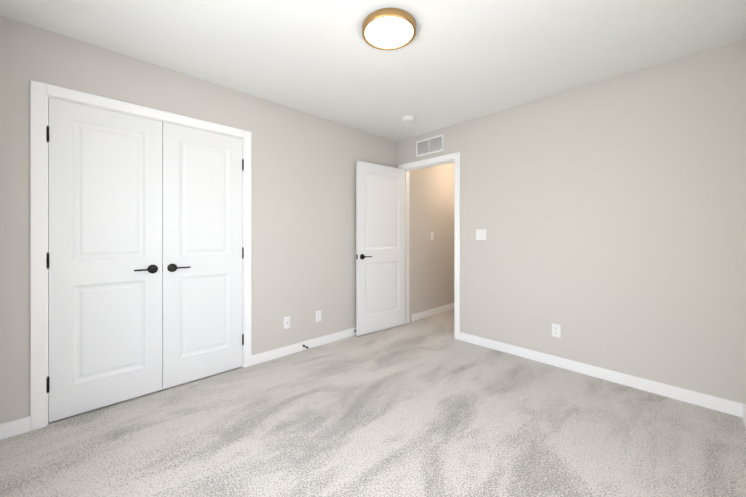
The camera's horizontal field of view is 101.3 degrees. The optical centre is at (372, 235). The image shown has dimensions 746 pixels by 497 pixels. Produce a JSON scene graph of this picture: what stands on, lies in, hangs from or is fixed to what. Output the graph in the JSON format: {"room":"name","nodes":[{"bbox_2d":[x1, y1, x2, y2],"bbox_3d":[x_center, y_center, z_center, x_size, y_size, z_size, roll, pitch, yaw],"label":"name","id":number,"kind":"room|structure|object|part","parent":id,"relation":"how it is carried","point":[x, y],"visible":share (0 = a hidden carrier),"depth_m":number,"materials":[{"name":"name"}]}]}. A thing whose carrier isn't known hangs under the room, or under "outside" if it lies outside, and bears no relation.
{"room":"empty bedroom","nodes":[
{"label":"empty bedroom","id":0,"kind":"room"},
{"bbox_2d":[0,15,396,423],"bbox_3d":[-0.969,-0.050,2.976,3.700,2.440,0.120,0,0,-44],"label":"wall","id":1,"kind":"structure","parent":0,"point":[303,217],"depth_m":2.81,"materials":[{"name":"beige paint"}]},
{"bbox_2d":[46,126,48,392],"bbox_3d":[-2.016,0.146,1.898,0.012,1.655,0.028,0,0,-44],"label":"left closet door hinges","id":2,"kind":"object","parent":1,"relation":"attached to","point":[47,133],"visible":1,"depth_m":1.89,"materials":[{"name":"brown metal"}]},
{"bbox_2d":[49,97,161,421],"bbox_3d":[-1.811,0.150,2.115,0.588,2.018,0.035,0,0,-44],"label":"closet door","id":3,"kind":"structure","parent":1,"relation":"in","point":[105,242],"depth_m":2.08,"materials":[{"name":"white paint"}]},
{"bbox_2d":[134,265,157,272],"bbox_3d":[-1.661,0.246,2.258,0.175,0.065,0.129,0,0,-44],"label":"handle","id":4,"kind":"object","parent":3,"relation":"attached to","point":[152,269],"visible":0.85,"depth_m":2.24,"materials":[{"name":"black metal"}]},
{"bbox_2d":[30,80,251,430],"bbox_3d":[-1.624,0.145,2.348,1.221,2.050,0.123,0,0,-44],"label":"door frame","id":5,"kind":"structure","parent":1,"relation":"attached to","point":[47,398],"depth_m":1.91,"materials":[{"name":"white paint"}]},
{"bbox_2d":[162,122,241,388],"bbox_3d":[-1.384,0.149,2.524,0.588,2.018,0.035,0,0,-44],"label":"closet door","id":6,"kind":"structure","parent":1,"relation":"in","point":[202,239],"depth_m":2.49,"materials":[{"name":"white paint"}]},
{"bbox_2d":[162,264,190,271],"bbox_3d":[-1.534,0.245,2.381,0.175,0.065,0.129,0,0,-44],"label":"door lever","id":7,"kind":"object","parent":6,"relation":"attached to","point":[172,267],"visible":0.88,"depth_m":2.33,"materials":[{"name":"brown metal"}]},
{"bbox_2d":[242,159,243,344],"bbox_3d":[-1.160,0.145,2.720,0.012,1.655,0.028,0,0,-44],"label":"right closet door hinges","id":8,"kind":"object","parent":1,"relation":"attached to","point":[242,252],"visible":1,"depth_m":2.71,"materials":[{"name":"brown metal"}]},
{"bbox_2d":[284,316,289,328],"bbox_3d":[-0.840,0.854,3.005,0.070,0.115,0.017,0,0,-44],"label":"outlet","id":9,"kind":"object","parent":1,"relation":"attached to","point":[286,322],"visible":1,"depth_m":3.00,"materials":[{"name":"white plastic"}]},
{"bbox_2d":[252,327,355,364],"bbox_3d":[-0.381,1.126,3.438,1.975,0.088,0.030,0,0,-44],"label":"baseboard","id":10,"kind":"structure","parent":1,"relation":"attached to","point":[290,349],"depth_m":3.10,"materials":[{"name":"white paint"}]},
{"bbox_2d":[316,310,320,321],"bbox_3d":[-0.580,0.854,3.262,0.070,0.115,0.007,0,0,-44],"label":"outlet","id":11,"kind":"object","parent":1,"relation":"attached to","point":[318,315],"visible":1,"depth_m":3.26,"materials":[{"name":"white plastic"}]},
{"bbox_2d":[0,324,745,496],"bbox_3d":[0.111,1.201,1.851,3.460,0.060,3.000,0,0,-44],"label":"floor carpet","id":12,"kind":"object","parent":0,"point":[403,410],"visible":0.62,"depth_m":1.78,"materials":[{"name":"grey carpet"}]},
{"bbox_2d":[0,0,745,141],"bbox_3d":[0.111,-1.319,1.850,3.700,0.100,3.240,0,0,-44],"label":"ceiling","id":13,"kind":"structure","parent":0,"point":[453,62],"depth_m":2.03,"materials":[{"name":"paint"}]},
{"bbox_2d":[362,8,415,49],"bbox_3d":[0.098,-1.246,1.865,0.330,0.046,0.330,0,0,-44],"label":"ceiling light","id":14,"kind":"object","parent":13,"relation":"attached to","point":[389,29],"visible":1,"depth_m":1.82,"materials":[{"name":"white glass"}]},
{"bbox_2d":[365,17,412,47],"bbox_3d":[0.098,-1.234,1.865,0.293,0.021,0.293,0,0,-44],"label":"diffuser","id":15,"kind":"object","parent":14,"relation":"attached to","point":[380,32],"depth_m":1.84,"materials":[{"name":"white glass"}]},
{"bbox_2d":[402,115,414,122],"bbox_3d":[0.377,-1.249,3.291,0.140,0.042,0.140,0,0,-44],"label":"smoke detector","id":16,"kind":"object","parent":13,"relation":"attached to","point":[408,118],"visible":1,"depth_m":3.25,"materials":[{"name":"white plastic"}]},
{"bbox_2d":[397,38,745,403],"bbox_3d":[1.444,-0.050,3.048,0.120,2.440,3.120,0,0,-44],"label":"wall","id":17,"kind":"structure","parent":0,"point":[609,215],"depth_m":2.42,"materials":[{"name":"beige paint"}]},
{"bbox_2d":[356,161,404,335],"bbox_3d":[0.112,0.145,3.790,0.762,2.025,0.035,0,0,-39],"label":"door","id":18,"kind":"structure","parent":17,"relation":"in","point":[380,240],"depth_m":3.75,"materials":[{"name":"white paint"}]},
{"bbox_2d":[356,254,371,259],"bbox_3d":[-0.117,0.245,3.606,0.175,0.065,0.129,0,0,-39],"label":"door lever","id":19,"kind":"object","parent":18,"relation":"attached to","point":[362,256],"visible":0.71,"depth_m":3.56,"materials":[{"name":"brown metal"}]},
{"bbox_2d":[398,152,459,339],"bbox_3d":[0.710,0.113,3.812,0.154,2.113,0.910,0,0,-44],"label":"door frame","id":20,"kind":"structure","parent":17,"relation":"attached to","point":[454,156],"depth_m":3.53,"materials":[{"name":"white paint"}]},
{"bbox_3d":[0.778,0.113,3.841,0.016,2.113,0.857,0,0,-44],"label":"hall door side trim","id":21,"kind":"part","parent":20,"relation":"part of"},
{"bbox_2d":[416,134,443,156],"bbox_3d":[0.689,-1.098,3.742,0.007,0.196,0.402,0,0,-44],"label":"air vent","id":22,"kind":"object","parent":17,"relation":"in","point":[431,145],"visible":1,"depth_m":3.73,"materials":[{"name":"white plastic"}]},
{"bbox_2d":[476,229,485,239],"bbox_3d":[1.151,-0.010,3.260,0.009,0.115,0.116,0,0,-44],"label":"light switch","id":23,"kind":"object","parent":17,"relation":"attached to","point":[480,234],"visible":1,"depth_m":3.25,"materials":[{"name":"white plastic"}]},
{"bbox_2d":[552,323,560,337],"bbox_3d":[1.645,0.850,2.747,0.007,0.115,0.070,0,0,-44],"label":"outlet","id":24,"kind":"object","parent":17,"relation":"attached to","point":[556,330],"visible":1,"depth_m":2.74,"materials":[{"name":"white plastic"}]},
{"bbox_2d":[460,332,735,415],"bbox_3d":[1.675,1.126,2.712,0.016,0.088,2.015,0,0,-44],"label":"baseboard","id":25,"kind":"structure","parent":17,"relation":"attached to","point":[689,396],"depth_m":2.43,"materials":[{"name":"white paint"}]},
{"bbox_2d":[736,402,745,427],"bbox_3d":[1.145,1.126,0.775,3.464,0.090,0.016,0,0,-44],"label":"baseboard","id":26,"kind":"structure","parent":17,"relation":"attached to","point":[740,407],"depth_m":1.97,"materials":[{"name":"white paint"}]},
{"label":"outside","id":27,"kind":"structure","parent":0,"visible":0},
{"bbox_2d":[48,367,242,424],"bbox_3d":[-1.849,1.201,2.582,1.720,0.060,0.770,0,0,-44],"label":"threshold","id":28,"kind":"object","parent":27,"point":[73,416],"visible":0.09,"depth_m":2.22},
{"bbox_2d":[404,309,453,337],"bbox_3d":[1.916,1.200,4.592,2.940,0.060,1.353,0,0,-44],"label":"floor","id":29,"kind":"structure","parent":27,"point":[441,323],"depth_m":4.08,"materials":[{"name":"beige carpet"}]},
{"bbox_2d":[409,163,453,321],"bbox_3d":[2.004,-0.051,4.674,2.940,2.440,1.590,0,0,-44],"label":"wall","id":30,"kind":"structure","parent":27,"point":[431,285],"depth_m":4.51,"materials":[{"name":"beige paint"}]},
{"bbox_2d":[412,303,453,320],"bbox_3d":[1.526,1.125,5.141,2.747,0.088,0.016,0,0,-44],"label":"baseboard","id":31,"kind":"structure","parent":30,"relation":"attached to","point":[424,314],"depth_m":4.49,"materials":[{"name":"white paint"}]}
]}

